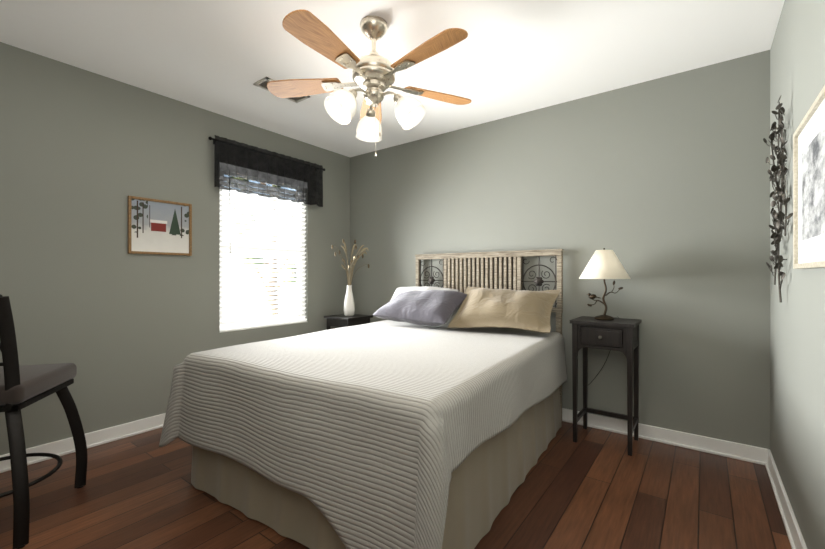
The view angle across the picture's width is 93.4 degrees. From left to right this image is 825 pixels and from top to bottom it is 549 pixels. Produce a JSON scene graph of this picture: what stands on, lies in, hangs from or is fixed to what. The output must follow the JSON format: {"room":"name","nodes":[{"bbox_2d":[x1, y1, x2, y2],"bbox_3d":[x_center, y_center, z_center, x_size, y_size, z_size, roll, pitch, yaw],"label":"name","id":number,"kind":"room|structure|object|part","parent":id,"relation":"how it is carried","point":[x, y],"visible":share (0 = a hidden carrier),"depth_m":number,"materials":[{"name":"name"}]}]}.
{"room":"bedroom","nodes":[
{"label":"bedroom","id":0,"kind":"room"},
{"bbox_2d":[0,42,349,454],"bbox_3d":[-1.798,-0.100,3.027,0.120,2.440,3.486,0,0,37],"label":"wall","id":1,"kind":"structure","parent":0,"point":[84,154],"depth_m":2.62,"materials":[{"name":"paint"}]},
{"bbox_2d":[0,413,165,472],"bbox_3d":[-1.745,1.073,2.987,0.014,0.095,3.486,0,0,37],"label":"baseboard","id":2,"kind":"structure","parent":1,"relation":"in","point":[67,444],"depth_m":2.54,"materials":[{"name":"white wood"}]},
{"bbox_2d":[128,196,191,255],"bbox_3d":[-1.840,-0.345,2.852,0.020,0.400,0.415,0,0,37],"label":"framed picture","id":3,"kind":"object","parent":1,"relation":"attached to","point":[159,227],"visible":0.98,"depth_m":2.84,"materials":[{"name":"white paper"}]},
{"bbox_2d":[220,189,304,330],"bbox_3d":[-1.381,-0.225,3.604,0.075,1.410,0.890,0,0,37],"label":"window","id":4,"kind":"structure","parent":1,"relation":"in","point":[222,287],"depth_m":3.63,"materials":[{"name":"white plastic"}]},
{"bbox_2d":[220,190,306,329],"bbox_3d":[-1.345,-0.232,3.577,0.062,1.387,0.874,0,0,37],"label":"window blinds","id":5,"kind":"object","parent":4,"relation":"attached to","point":[258,208],"visible":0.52,"depth_m":3.53,"materials":[{"name":"white plastic"}]},
{"bbox_2d":[229,190,230,253],"bbox_3d":[-1.532,-0.525,3.262,0.015,0.700,0.008,0,0,-8],"label":"blind cord","id":6,"kind":"object","parent":5,"relation":"hanging from","point":[229,190],"depth_m":3.26,"materials":[{"name":"white plastic"}]},
{"bbox_2d":[264,198,264,319],"bbox_3d":[-1.368,-0.212,3.595,0.002,1.325,0.002,0,0,37],"label":"blind cord","id":7,"kind":"object","parent":5,"relation":"hanging from","point":[264,244],"depth_m":3.59,"materials":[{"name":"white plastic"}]},
{"bbox_2d":[293,203,293,316],"bbox_3d":[-1.177,-0.212,3.849,0.002,1.325,0.002,0,0,37],"label":"blind cord","id":8,"kind":"object","parent":5,"relation":"hanging from","point":[293,203],"depth_m":3.85,"materials":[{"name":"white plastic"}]},
{"bbox_2d":[220,321,307,332],"bbox_3d":[-1.337,0.474,3.572,0.036,0.012,0.890,0,0,37],"label":"window sill","id":9,"kind":"structure","parent":1,"relation":"attached to","point":[262,326],"depth_m":3.51,"materials":[{"name":"white"}]},
{"bbox_2d":[208,137,324,170],"bbox_3d":[-1.276,-1.080,3.560,0.075,0.040,1.183,0,0,37],"label":"rod","id":10,"kind":"object","parent":1,"relation":"attached to","point":[211,138],"visible":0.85,"depth_m":3.11,"materials":[{"name":"black metal"}]},
{"bbox_2d":[214,135,322,206],"bbox_3d":[-1.255,-0.902,3.545,0.042,0.426,1.095,0,0,37],"label":"window valance","id":11,"kind":"object","parent":10,"relation":"hanging from","point":[239,167],"visible":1,"depth_m":3.46,"materials":[{"name":"black fabric"}]},
{"bbox_2d":[0,0,784,156],"bbox_3d":[-0.348,-1.370,1.940,3.745,0.100,3.726,0,0,37],"label":"ceiling","id":12,"kind":"structure","parent":0,"point":[506,58],"depth_m":2.26,"materials":[{"name":"white paint"}]},
{"bbox_2d":[253,77,309,102],"bbox_3d":[-0.930,-1.315,2.785,0.160,0.009,0.360,0,0,37],"label":"ceiling vent","id":13,"kind":"object","parent":12,"relation":"in","point":[262,83],"visible":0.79,"depth_m":2.72,"materials":[{"name":"silver metal"}]},
{"bbox_2d":[267,9,470,155],"bbox_3d":[-0.200,-0.982,2.018,1.138,0.675,1.138,0,0,37],"label":"ceiling fan","id":14,"kind":"object","parent":12,"relation":"hanging from","point":[373,73],"visible":1,"depth_m":1.97,"materials":[{"name":"brown wood"}]},
{"bbox_3d":[-0.204,-1.135,2.053,0.224,0.367,0.224,0,0,37],"label":"motor","id":15,"kind":"part","parent":14,"relation":"part of","materials":[{"name":"silver metal"}]},
{"bbox_2d":[0,421,791,548],"bbox_3d":[-0.348,1.170,1.940,3.745,0.100,3.726,0,0,37],"label":"floor","id":16,"kind":"structure","parent":0,"point":[593,488],"depth_m":1.89,"materials":[{"name":"brown wood"}]},
{"bbox_2d":[0,294,86,548],"bbox_3d":[-1.898,0.599,1.734,0.516,1.040,0.548,0,0,-17],"label":"chair","id":17,"kind":"object","parent":16,"relation":"on","point":[22,386],"visible":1,"depth_m":1.62,"materials":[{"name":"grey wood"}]},
{"bbox_2d":[0,362,76,414],"bbox_3d":[-1.905,0.499,1.758,0.620,0.085,0.620,0,0,37],"label":"cushion","id":18,"kind":"object","parent":17,"relation":"on","point":[36,382],"depth_m":1.75,"materials":[{"name":"fabric"}]},
{"bbox_2d":[324,314,372,329],"bbox_3d":[-0.650,0.770,3.958,0.350,0.700,0.350,0,0,37],"label":"table","id":19,"kind":"object","parent":16,"relation":"on","point":[341,320],"visible":0.48,"depth_m":3.86,"materials":[{"name":"black wood"}]},
{"bbox_2d":[331,239,369,315],"bbox_3d":[-0.627,0.029,3.926,0.350,0.778,0.399,0,0,37],"label":"vase","id":20,"kind":"object","parent":19,"relation":"on","point":[349,307],"visible":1,"depth_m":3.91,"materials":[{"name":"white ceramic"}]},
{"bbox_2d":[159,320,566,548],"bbox_3d":[-0.097,0.768,2.456,1.705,0.704,2.058,0,0,33],"label":"bed","id":21,"kind":"object","parent":16,"relation":"on","point":[387,434],"visible":0.96,"depth_m":1.65,"materials":[{"name":"fabric"}]},
{"bbox_2d":[372,286,559,332],"bbox_3d":[0.346,0.249,3.106,1.546,0.296,0.581,0,0,33],"label":"pillows","id":22,"kind":"object","parent":21,"relation":"on","point":[489,307],"visible":1,"depth_m":2.89,"materials":[{"name":"beige fabric"}]},
{"bbox_2d":[415,249,563,421],"bbox_3d":[0.585,0.464,3.355,1.382,1.312,0.042,0,0,37],"label":"headboard","id":23,"kind":"object","parent":16,"relation":"on","point":[462,272],"visible":0.58,"depth_m":3.27,"materials":[{"name":"brown wood"}]},
{"bbox_2d":[570,316,640,455],"bbox_3d":[1.296,0.713,2.612,0.380,0.815,0.348,0,0,37],"label":"nightstand","id":24,"kind":"object","parent":16,"relation":"on","point":[615,334],"visible":1,"depth_m":2.56,"materials":[{"name":"black wood"}]},
{"bbox_2d":[579,248,630,384],"bbox_3d":[1.302,0.321,2.642,0.319,1.001,0.332,0,0,37],"label":"lamp","id":25,"kind":"object","parent":24,"relation":"on","point":[603,264],"visible":0.96,"depth_m":2.56,"materials":[{"name":"beige fabric"}]},
{"bbox_3d":[1.322,0.558,2.744,0.228,0.528,0.145,0,0,37],"label":"cord","id":26,"kind":"part","parent":25,"relation":"part of","materials":[{"name":"black plastic"}]},
{"bbox_3d":[1.298,-0.068,2.634,0.316,0.194,0.316,0,0,37],"label":"lamp shade","id":27,"kind":"part","parent":25,"relation":"part of","materials":[{"name":"beige fabric"}]},
{"bbox_2d":[350,50,769,448],"bbox_3d":[0.734,-0.100,3.382,3.745,2.440,0.120,0,0,37],"label":"wall","id":28,"kind":"structure","parent":0,"point":[660,187],"depth_m":2.70,"materials":[{"name":"paint"}]},
{"bbox_2d":[562,408,769,464],"bbox_3d":[0.693,1.073,3.329,3.505,0.095,0.014,0,0,37],"label":"baseboard","id":29,"kind":"structure","parent":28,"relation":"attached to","point":[721,446],"depth_m":2.53,"materials":[{"name":"white wood"}]},
{"bbox_2d":[770,0,824,548],"bbox_3d":[1.102,-0.100,0.852,0.120,2.440,3.486,0,0,37],"label":"wall","id":30,"kind":"structure","parent":0,"point":[797,316],"depth_m":1.61,"materials":[{"name":"paint"}]},
{"bbox_2d":[763,96,792,302],"bbox_3d":[1.742,-0.338,1.854,0.055,0.938,0.610,0,0,37],"label":"branch","id":31,"kind":"object","parent":30,"relation":"attached to","point":[777,259],"visible":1,"depth_m":1.81,"materials":[{"name":"grey metal"}]},
{"bbox_2d":[763,449,806,548],"bbox_3d":[1.044,1.073,0.896,0.025,0.095,3.486,0,0,37],"label":"baseboard","id":32,"kind":"structure","parent":30,"relation":"attached to","point":[795,532],"depth_m":1.78,"materials":[{"name":"white wood"}]},
{"bbox_2d":[793,85,824,268],"bbox_3d":[1.309,-0.293,1.250,0.022,0.543,0.770,0,0,37],"label":"print","id":33,"kind":"object","parent":30,"relation":"attached to","point":[809,192],"visible":1,"depth_m":1.36,"materials":[{"name":"white paper"}]},
{"label":"outside","id":34,"kind":"structure","parent":0,"visible":0},
{"bbox_3d":[-15.852,1.520,17.639,39.860,0.100,70.000,0,0,37],"label":"ground","id":35,"kind":"structure","parent":34,"visible":0},
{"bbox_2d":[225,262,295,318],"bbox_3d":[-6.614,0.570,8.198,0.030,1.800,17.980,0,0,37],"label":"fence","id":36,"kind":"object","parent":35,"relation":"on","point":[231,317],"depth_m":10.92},
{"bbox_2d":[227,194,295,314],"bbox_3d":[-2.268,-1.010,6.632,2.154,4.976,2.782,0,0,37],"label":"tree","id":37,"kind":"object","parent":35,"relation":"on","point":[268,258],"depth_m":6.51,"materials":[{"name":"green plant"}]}
]}

